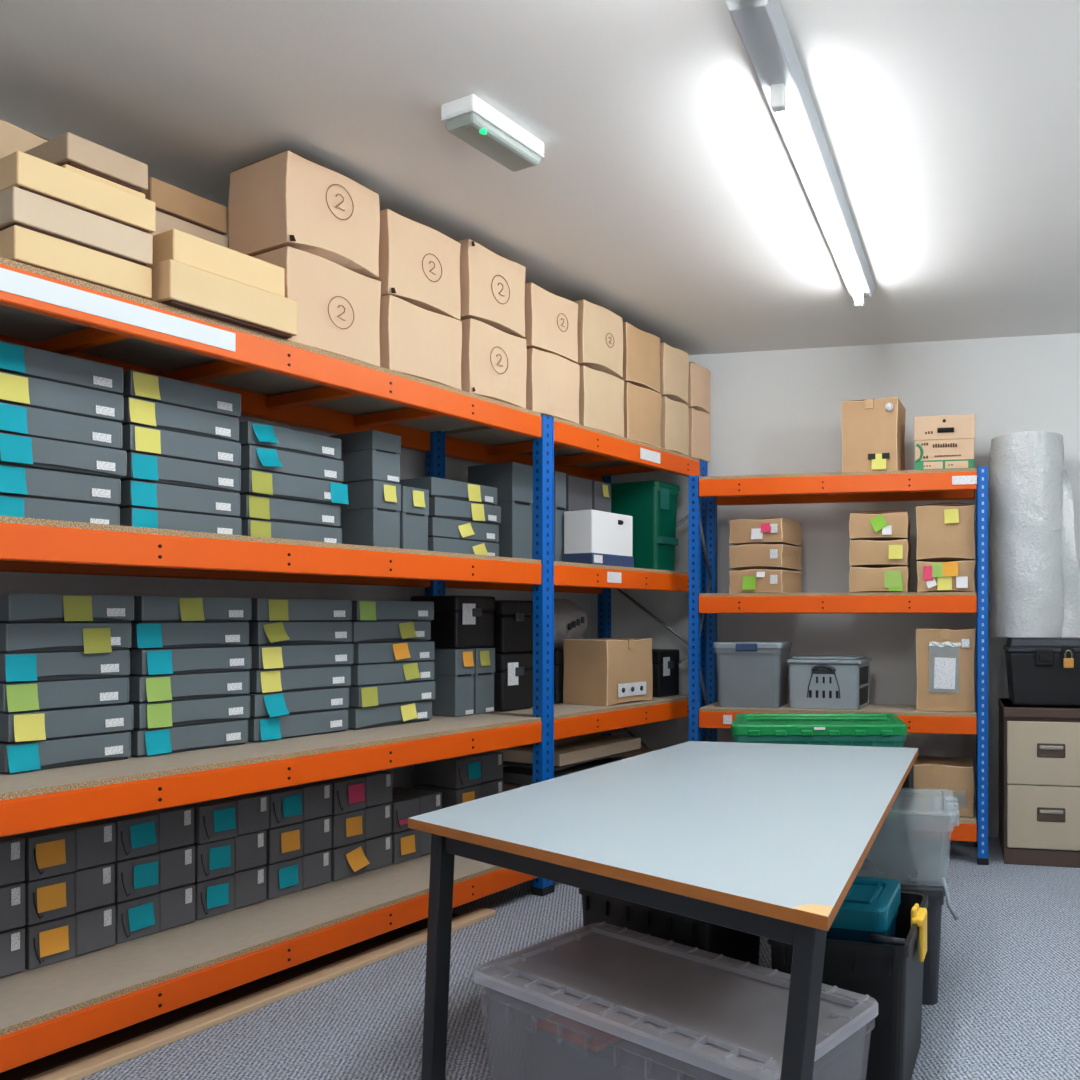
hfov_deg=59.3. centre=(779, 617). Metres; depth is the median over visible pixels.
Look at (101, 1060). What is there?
plank
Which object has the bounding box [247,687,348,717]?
box
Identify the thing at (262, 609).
box
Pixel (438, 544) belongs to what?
box
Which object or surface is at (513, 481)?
box
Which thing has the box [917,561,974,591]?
cardboard box
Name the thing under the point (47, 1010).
shelving rack
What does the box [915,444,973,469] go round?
print
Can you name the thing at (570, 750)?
carton
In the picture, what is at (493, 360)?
cardboard box
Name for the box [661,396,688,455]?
cardboard box
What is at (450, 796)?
box
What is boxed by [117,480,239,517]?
box
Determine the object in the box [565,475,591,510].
box
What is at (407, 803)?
box
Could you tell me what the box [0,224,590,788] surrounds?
wall
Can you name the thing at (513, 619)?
case
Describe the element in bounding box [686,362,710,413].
cardboard box
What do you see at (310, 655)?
box
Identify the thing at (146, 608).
box
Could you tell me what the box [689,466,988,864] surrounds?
shelving rack
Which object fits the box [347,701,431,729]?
box
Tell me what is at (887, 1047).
plastic bin
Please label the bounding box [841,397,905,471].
cardboard box
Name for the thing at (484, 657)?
box
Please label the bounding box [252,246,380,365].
cardboard box
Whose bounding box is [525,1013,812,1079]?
plastic storage bin
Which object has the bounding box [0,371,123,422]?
box
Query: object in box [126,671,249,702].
box
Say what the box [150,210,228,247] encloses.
box
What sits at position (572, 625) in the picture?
print
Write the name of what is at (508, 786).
carton
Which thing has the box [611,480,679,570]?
storage bin
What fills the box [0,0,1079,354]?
ceiling
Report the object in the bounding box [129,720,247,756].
box
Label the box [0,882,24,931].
box
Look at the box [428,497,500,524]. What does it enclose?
box
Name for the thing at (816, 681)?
crate
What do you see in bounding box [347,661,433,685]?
box
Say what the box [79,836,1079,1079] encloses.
floor
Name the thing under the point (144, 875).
box
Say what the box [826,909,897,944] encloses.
tub
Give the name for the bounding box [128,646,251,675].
box
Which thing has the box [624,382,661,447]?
cardboard box
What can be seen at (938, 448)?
print
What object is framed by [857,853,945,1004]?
plastic tub
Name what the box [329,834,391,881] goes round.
box
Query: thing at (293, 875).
box
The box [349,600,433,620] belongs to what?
box
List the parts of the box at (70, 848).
pull cord, flap lid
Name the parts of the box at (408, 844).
flap lid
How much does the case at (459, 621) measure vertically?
0.245 m
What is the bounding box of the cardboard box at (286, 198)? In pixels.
[228,150,379,277]
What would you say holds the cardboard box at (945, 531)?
on the cardboard box at (933, 576)
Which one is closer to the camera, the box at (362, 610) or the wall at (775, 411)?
the box at (362, 610)
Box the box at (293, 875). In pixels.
[263,849,330,899]
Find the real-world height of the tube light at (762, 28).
0.120 m
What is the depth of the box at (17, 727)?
2.75 m
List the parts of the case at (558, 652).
lid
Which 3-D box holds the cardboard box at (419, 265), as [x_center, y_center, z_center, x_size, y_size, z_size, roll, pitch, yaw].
[-1.580,-1.402,3.674,0.416,0.331,0.360,0,0,28]
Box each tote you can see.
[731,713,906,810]
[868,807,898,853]
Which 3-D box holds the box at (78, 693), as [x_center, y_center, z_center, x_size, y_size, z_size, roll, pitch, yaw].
[-2.364,0.236,2.868,0.417,0.086,0.333,0,0,28]
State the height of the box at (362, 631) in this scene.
0.086 m
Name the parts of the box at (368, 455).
lid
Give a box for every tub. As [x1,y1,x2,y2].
[713,641,791,707]
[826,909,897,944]
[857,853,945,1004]
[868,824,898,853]
[922,897,943,1004]
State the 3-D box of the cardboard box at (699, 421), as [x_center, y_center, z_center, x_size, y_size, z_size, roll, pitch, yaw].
[-0.591,-1.091,5.431,0.284,0.296,0.207,0,0,28]
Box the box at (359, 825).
[327,803,391,847]
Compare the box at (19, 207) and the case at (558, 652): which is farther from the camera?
the case at (558, 652)
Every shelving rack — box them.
[0,257,707,1072]
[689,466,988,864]
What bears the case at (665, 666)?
on the shelving rack at (47, 1010)
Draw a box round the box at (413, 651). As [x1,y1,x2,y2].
[343,641,434,664]
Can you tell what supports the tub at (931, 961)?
in the plastic tub at (923, 874)
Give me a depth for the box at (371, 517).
3.73 m
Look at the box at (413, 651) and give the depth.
3.81 m
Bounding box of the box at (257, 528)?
[242,519,341,543]
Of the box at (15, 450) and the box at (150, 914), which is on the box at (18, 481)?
the box at (15, 450)
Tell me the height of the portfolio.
0.100 m
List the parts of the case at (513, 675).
lid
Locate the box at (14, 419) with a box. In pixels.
[0,402,121,449]
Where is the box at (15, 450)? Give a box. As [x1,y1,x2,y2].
[0,432,126,478]
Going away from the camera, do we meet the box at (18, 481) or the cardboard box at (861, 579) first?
the box at (18, 481)
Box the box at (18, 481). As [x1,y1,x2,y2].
[0,464,120,505]
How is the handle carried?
on the plastic tub at (923, 874)
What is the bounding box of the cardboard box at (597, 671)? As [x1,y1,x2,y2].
[563,638,652,705]
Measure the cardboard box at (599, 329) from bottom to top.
0.321 m
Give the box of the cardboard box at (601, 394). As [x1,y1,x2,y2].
[579,365,623,436]
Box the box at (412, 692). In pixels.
[347,681,435,707]
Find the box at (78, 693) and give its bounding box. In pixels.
[0,677,128,712]
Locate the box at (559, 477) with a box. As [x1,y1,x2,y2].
[532,471,565,561]
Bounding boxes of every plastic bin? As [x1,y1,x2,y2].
[579,888,759,964]
[768,891,927,1079]
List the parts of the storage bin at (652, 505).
lid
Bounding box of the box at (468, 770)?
[414,751,502,788]
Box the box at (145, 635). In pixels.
[101,622,248,648]
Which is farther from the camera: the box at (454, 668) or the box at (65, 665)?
the box at (454, 668)
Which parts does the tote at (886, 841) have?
lid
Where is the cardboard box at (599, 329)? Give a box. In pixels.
[573,299,622,377]
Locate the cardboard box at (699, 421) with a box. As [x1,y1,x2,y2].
[688,408,709,461]
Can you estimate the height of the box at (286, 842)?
0.133 m
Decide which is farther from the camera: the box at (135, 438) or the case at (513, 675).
the case at (513, 675)
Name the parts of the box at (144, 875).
pull cord, flap lid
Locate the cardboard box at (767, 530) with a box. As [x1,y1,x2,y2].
[729,518,801,545]
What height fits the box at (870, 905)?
0.490 m
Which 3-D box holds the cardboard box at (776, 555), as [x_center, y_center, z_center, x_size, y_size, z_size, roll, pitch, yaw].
[-0.082,-0.346,5.129,0.329,0.137,0.312,0,0,22]
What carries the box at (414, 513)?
on the shelving rack at (47, 1010)
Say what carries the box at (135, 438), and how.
on the box at (140, 467)
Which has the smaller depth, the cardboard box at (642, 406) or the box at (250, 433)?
the box at (250, 433)
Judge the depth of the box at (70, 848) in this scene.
2.83 m
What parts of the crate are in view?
handle, panel, lid, frame, panel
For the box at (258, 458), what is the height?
0.087 m
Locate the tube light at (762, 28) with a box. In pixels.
[725,0,874,307]
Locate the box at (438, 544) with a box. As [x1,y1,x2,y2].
[428,537,498,555]
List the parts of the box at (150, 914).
pull cord, flap lid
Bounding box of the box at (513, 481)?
[468,462,532,558]
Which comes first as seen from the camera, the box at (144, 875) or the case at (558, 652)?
the box at (144, 875)
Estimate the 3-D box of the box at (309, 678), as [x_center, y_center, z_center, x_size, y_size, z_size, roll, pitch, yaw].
[-2.003,0.236,3.566,0.414,0.086,0.391,0,0,28]
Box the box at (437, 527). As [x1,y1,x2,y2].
[428,517,498,542]
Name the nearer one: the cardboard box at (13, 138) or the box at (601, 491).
the cardboard box at (13, 138)
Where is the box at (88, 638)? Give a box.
[0,623,131,653]
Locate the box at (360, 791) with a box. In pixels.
[322,771,392,814]
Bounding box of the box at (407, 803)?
[388,787,441,832]
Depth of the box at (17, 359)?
2.72 m
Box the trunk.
[1003,637,1079,706]
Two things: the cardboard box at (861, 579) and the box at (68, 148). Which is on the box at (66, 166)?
the box at (68, 148)
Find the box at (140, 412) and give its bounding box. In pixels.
[120,397,238,441]
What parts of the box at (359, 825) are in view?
flap lid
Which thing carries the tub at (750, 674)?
on the shelving rack at (931, 484)
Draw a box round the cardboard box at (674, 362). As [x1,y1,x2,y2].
[659,343,688,403]
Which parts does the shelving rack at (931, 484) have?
upright post, upright post, upright post, upright post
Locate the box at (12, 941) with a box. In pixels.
[0,927,24,977]
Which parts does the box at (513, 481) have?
lid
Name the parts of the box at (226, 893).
flap lid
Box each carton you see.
[495,729,640,765]
[503,782,526,791]
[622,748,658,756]
[914,414,974,469]
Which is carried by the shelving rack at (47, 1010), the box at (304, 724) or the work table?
the box at (304, 724)
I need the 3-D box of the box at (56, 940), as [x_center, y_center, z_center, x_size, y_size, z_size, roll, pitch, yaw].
[-2.348,1.005,2.902,0.306,0.133,0.234,0,0,28]
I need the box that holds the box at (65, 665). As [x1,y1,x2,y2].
[0,650,129,682]
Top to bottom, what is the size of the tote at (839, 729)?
0.400 m
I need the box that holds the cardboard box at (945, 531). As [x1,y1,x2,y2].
[916,503,974,560]
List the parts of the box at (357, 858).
flap lid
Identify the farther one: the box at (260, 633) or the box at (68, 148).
the box at (260, 633)
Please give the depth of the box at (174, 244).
2.83 m
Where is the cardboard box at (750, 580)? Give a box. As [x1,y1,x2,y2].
[729,569,801,592]
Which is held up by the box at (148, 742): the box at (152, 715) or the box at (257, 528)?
the box at (152, 715)
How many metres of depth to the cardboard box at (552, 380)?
4.21 m
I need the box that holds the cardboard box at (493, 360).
[460,318,526,408]
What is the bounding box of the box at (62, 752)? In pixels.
[0,732,130,773]
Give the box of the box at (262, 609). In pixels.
[248,598,351,621]
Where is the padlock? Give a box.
[1063,649,1073,667]
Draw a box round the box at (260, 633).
[246,622,351,645]
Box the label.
[622,686,642,692]
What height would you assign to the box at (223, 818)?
0.133 m
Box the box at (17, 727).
[0,704,133,743]
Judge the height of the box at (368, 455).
0.202 m
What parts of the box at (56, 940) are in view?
pull cord, flap lid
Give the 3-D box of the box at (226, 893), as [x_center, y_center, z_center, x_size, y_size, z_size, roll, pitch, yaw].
[-2.125,1.005,3.362,0.306,0.133,0.251,0,0,28]
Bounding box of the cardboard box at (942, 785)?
[914,756,973,816]
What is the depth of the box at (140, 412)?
3.02 m
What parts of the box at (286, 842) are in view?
flap lid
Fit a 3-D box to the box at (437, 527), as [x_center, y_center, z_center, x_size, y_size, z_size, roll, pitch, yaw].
[-1.605,-0.400,4.213,0.418,0.086,0.391,0,0,28]
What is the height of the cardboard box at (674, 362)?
0.296 m
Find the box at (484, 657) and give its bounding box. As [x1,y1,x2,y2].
[468,647,494,713]
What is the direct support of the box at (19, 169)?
on the box at (19, 207)
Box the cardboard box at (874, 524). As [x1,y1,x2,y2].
[849,510,909,541]
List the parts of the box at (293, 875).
flap lid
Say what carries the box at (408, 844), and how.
on the shelving rack at (47, 1010)
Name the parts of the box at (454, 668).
lid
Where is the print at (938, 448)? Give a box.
[921,431,960,466]
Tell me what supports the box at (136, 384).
on the box at (140, 412)
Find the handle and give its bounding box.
[941,877,958,919]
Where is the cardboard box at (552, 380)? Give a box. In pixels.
[526,347,579,423]
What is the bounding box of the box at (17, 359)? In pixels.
[0,341,122,394]
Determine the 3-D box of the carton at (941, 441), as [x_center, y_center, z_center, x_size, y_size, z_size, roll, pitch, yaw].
[0.899,-0.928,4.918,0.318,0.295,0.330,0,0,11]
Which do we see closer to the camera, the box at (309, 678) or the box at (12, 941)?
the box at (12, 941)
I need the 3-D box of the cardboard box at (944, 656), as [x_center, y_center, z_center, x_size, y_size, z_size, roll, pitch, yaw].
[0.900,0.274,4.895,0.312,0.441,0.296,0,0,11]
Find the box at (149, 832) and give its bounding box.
[102,805,193,860]
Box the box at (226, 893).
[191,865,266,919]
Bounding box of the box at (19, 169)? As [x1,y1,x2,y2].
[0,150,154,233]
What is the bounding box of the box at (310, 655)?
[240,644,352,669]
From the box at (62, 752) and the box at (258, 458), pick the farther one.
the box at (258, 458)
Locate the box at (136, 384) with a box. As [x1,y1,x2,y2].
[120,370,240,417]
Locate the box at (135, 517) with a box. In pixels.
[120,507,241,534]
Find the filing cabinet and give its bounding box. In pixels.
[998,698,1079,867]
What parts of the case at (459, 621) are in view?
lid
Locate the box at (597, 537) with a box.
[563,510,633,567]
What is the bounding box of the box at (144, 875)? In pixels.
[111,845,194,901]
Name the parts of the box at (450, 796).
flap lid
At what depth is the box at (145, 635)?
3.09 m
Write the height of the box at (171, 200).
0.104 m
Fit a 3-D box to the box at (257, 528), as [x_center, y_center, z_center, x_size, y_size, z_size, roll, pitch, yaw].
[-1.998,-0.312,3.493,0.412,0.086,0.377,0,0,28]
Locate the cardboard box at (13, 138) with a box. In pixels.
[0,120,48,158]
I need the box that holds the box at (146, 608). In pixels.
[131,596,250,621]
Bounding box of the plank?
[24,907,495,1079]
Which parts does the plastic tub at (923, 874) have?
lid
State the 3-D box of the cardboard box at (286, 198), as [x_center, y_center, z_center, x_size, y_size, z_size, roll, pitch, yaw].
[-1.725,-1.437,3.286,0.346,0.321,0.372,0,0,28]
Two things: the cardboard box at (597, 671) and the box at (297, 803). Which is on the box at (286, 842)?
the box at (297, 803)
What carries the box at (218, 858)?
on the box at (226, 893)
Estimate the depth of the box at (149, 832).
3.06 m
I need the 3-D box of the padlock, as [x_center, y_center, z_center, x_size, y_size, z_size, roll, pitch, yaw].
[1.497,0.211,4.671,0.052,0.097,0.016,0,0,11]
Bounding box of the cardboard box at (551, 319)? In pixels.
[522,282,577,362]
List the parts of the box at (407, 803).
flap lid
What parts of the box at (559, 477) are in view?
lid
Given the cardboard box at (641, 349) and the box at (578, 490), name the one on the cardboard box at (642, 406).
the cardboard box at (641, 349)
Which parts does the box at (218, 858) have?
flap lid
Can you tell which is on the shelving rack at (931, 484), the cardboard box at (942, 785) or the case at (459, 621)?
the cardboard box at (942, 785)
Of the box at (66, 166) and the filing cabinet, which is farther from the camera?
the filing cabinet
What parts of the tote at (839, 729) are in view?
lid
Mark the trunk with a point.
(1036, 674)
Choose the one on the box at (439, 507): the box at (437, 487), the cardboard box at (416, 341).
the box at (437, 487)
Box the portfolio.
[501,753,634,784]
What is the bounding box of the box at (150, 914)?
[112,883,195,943]
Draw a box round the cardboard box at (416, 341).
[379,295,461,389]
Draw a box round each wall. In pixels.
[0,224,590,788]
[591,333,1079,836]
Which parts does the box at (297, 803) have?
flap lid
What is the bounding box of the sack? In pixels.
[554,599,587,647]
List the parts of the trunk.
lid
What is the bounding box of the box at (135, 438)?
[119,424,240,467]
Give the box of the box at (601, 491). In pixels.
[592,481,610,512]
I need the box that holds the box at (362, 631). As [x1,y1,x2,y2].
[350,621,430,642]
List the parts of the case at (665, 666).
lid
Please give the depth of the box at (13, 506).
2.72 m
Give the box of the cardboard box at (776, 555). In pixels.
[729,543,801,569]
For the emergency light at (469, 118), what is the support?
attached to the ceiling
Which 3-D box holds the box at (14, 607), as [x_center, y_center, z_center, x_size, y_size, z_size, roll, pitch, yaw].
[-2.350,-0.029,2.868,0.411,0.086,0.333,0,0,28]
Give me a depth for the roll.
4.78 m
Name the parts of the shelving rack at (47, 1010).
upright post, upright post, upright post, upright post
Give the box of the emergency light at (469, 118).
[441,94,543,171]
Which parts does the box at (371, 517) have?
lid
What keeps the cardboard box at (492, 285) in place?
on the cardboard box at (493, 360)
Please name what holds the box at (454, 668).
on the shelving rack at (47, 1010)
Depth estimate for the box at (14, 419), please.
2.72 m
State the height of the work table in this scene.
0.741 m
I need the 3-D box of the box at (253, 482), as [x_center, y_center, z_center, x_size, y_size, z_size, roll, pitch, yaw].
[-1.981,-0.489,3.484,0.412,0.086,0.396,0,0,27]
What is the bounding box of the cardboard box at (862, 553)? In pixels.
[849,539,910,567]
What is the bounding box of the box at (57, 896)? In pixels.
[21,863,114,924]
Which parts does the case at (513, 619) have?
lid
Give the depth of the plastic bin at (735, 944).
2.67 m
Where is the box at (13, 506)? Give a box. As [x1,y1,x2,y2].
[0,495,119,524]
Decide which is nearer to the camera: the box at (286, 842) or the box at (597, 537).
the box at (286, 842)
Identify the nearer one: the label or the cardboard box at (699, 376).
the label
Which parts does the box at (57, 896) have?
pull cord, flap lid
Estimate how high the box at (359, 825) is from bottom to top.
0.133 m
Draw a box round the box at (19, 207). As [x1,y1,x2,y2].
[0,186,152,265]
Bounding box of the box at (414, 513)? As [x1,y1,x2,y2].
[400,486,428,550]
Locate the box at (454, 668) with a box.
[432,648,474,716]
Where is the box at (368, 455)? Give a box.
[327,430,400,483]
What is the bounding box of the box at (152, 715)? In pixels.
[126,695,249,729]
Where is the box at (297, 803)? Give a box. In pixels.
[256,781,331,827]
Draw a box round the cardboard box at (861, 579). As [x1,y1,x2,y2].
[849,566,909,591]
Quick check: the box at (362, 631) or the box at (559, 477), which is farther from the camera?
the box at (559, 477)
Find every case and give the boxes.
[411,595,494,647]
[479,600,532,652]
[494,653,532,711]
[520,648,563,703]
[652,649,679,696]
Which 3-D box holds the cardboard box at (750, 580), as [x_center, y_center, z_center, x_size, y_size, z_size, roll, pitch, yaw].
[-0.084,-0.206,5.126,0.327,0.137,0.319,0,0,22]
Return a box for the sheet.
[0,913,459,1079]
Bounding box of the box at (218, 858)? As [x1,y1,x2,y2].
[190,830,265,881]
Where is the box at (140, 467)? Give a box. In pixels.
[120,452,240,492]
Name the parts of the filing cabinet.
drawer, drawer, recessed handle, recessed handle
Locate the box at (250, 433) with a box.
[236,421,340,459]
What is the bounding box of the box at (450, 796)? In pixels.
[414,779,502,808]
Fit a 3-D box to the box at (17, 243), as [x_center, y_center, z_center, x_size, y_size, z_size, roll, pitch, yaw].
[-2.087,-0.993,2.605,0.310,0.099,0.338,0,0,28]
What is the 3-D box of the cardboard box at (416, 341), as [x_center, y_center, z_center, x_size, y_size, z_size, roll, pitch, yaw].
[-1.577,-1.089,3.671,0.404,0.291,0.360,0,0,28]
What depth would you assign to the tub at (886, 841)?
4.08 m
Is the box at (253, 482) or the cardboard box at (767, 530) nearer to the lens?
the box at (253, 482)
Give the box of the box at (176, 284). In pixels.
[148,259,297,338]
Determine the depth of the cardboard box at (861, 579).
4.83 m
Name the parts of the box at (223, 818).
flap lid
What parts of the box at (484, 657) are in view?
lid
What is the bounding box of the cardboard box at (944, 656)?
[916,628,974,711]
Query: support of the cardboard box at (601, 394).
on the shelving rack at (47, 1010)
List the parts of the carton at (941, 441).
lid, write panel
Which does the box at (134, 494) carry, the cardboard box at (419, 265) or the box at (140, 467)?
the box at (140, 467)
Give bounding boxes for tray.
[563,553,633,567]
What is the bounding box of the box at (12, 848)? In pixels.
[0,835,24,885]
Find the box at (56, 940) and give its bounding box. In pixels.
[22,904,115,969]
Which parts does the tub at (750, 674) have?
clip handle, lid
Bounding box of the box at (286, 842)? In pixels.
[265,816,331,863]
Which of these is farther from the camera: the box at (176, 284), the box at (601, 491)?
the box at (601, 491)
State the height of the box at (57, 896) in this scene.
0.133 m
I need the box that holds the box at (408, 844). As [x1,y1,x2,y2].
[389,828,431,863]
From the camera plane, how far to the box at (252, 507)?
3.37 m
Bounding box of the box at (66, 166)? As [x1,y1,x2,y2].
[61,164,144,197]
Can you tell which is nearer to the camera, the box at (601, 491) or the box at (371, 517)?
the box at (371, 517)
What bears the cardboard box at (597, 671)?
on the shelving rack at (47, 1010)
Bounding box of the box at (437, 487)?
[399,477,496,505]
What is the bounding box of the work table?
[408,741,917,1079]
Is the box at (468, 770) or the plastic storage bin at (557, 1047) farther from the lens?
the box at (468, 770)
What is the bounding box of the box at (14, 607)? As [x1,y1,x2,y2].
[0,593,133,622]
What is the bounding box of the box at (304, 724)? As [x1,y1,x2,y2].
[246,709,347,741]
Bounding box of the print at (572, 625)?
[568,617,583,629]
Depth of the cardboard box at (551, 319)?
4.22 m
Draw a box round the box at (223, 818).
[184,793,268,843]
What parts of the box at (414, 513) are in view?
lid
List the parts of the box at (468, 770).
flap lid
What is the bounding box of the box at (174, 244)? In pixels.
[146,229,284,296]
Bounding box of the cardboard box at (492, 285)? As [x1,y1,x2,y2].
[457,239,525,337]
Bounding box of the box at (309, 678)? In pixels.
[248,665,350,693]
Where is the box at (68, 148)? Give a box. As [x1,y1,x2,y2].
[24,132,147,191]
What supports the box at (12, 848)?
on the box at (12, 896)
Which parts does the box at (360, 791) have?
flap lid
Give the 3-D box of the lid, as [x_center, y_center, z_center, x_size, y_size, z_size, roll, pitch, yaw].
[-0.285,1.097,2.266,0.980,0.367,0.462,0,0,35]
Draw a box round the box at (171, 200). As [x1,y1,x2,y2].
[141,177,227,234]
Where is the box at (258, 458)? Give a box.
[237,445,343,482]
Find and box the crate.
[787,655,871,709]
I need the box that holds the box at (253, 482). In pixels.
[238,469,348,504]
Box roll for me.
[989,431,1079,637]
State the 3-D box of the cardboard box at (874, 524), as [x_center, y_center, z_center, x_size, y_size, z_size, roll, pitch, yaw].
[0.552,-0.511,4.960,0.319,0.167,0.299,0,0,11]
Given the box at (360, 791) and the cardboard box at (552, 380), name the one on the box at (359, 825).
the box at (360, 791)
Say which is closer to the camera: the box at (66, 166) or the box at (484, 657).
the box at (66, 166)
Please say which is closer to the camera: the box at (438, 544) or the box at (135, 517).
the box at (135, 517)
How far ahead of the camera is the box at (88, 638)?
2.75 m
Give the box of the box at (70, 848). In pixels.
[12,820,115,880]
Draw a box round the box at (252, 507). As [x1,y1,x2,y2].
[237,494,339,527]
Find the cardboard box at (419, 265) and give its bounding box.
[374,209,460,320]
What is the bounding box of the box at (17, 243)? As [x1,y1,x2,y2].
[0,225,151,298]
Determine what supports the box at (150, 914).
on the shelving rack at (47, 1010)
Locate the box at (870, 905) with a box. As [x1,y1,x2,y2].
[826,876,900,944]
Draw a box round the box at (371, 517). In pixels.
[337,480,400,547]
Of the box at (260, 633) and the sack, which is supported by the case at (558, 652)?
the sack
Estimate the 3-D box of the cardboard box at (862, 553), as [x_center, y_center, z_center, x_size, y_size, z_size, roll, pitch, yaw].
[0.553,-0.353,4.960,0.319,0.141,0.299,0,0,11]
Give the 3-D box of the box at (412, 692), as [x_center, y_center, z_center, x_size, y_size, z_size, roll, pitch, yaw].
[-1.798,0.325,3.925,0.409,0.086,0.388,0,0,28]
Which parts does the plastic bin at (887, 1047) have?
rim handle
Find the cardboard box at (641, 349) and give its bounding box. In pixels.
[620,322,659,392]
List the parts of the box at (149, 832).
pull cord, flap lid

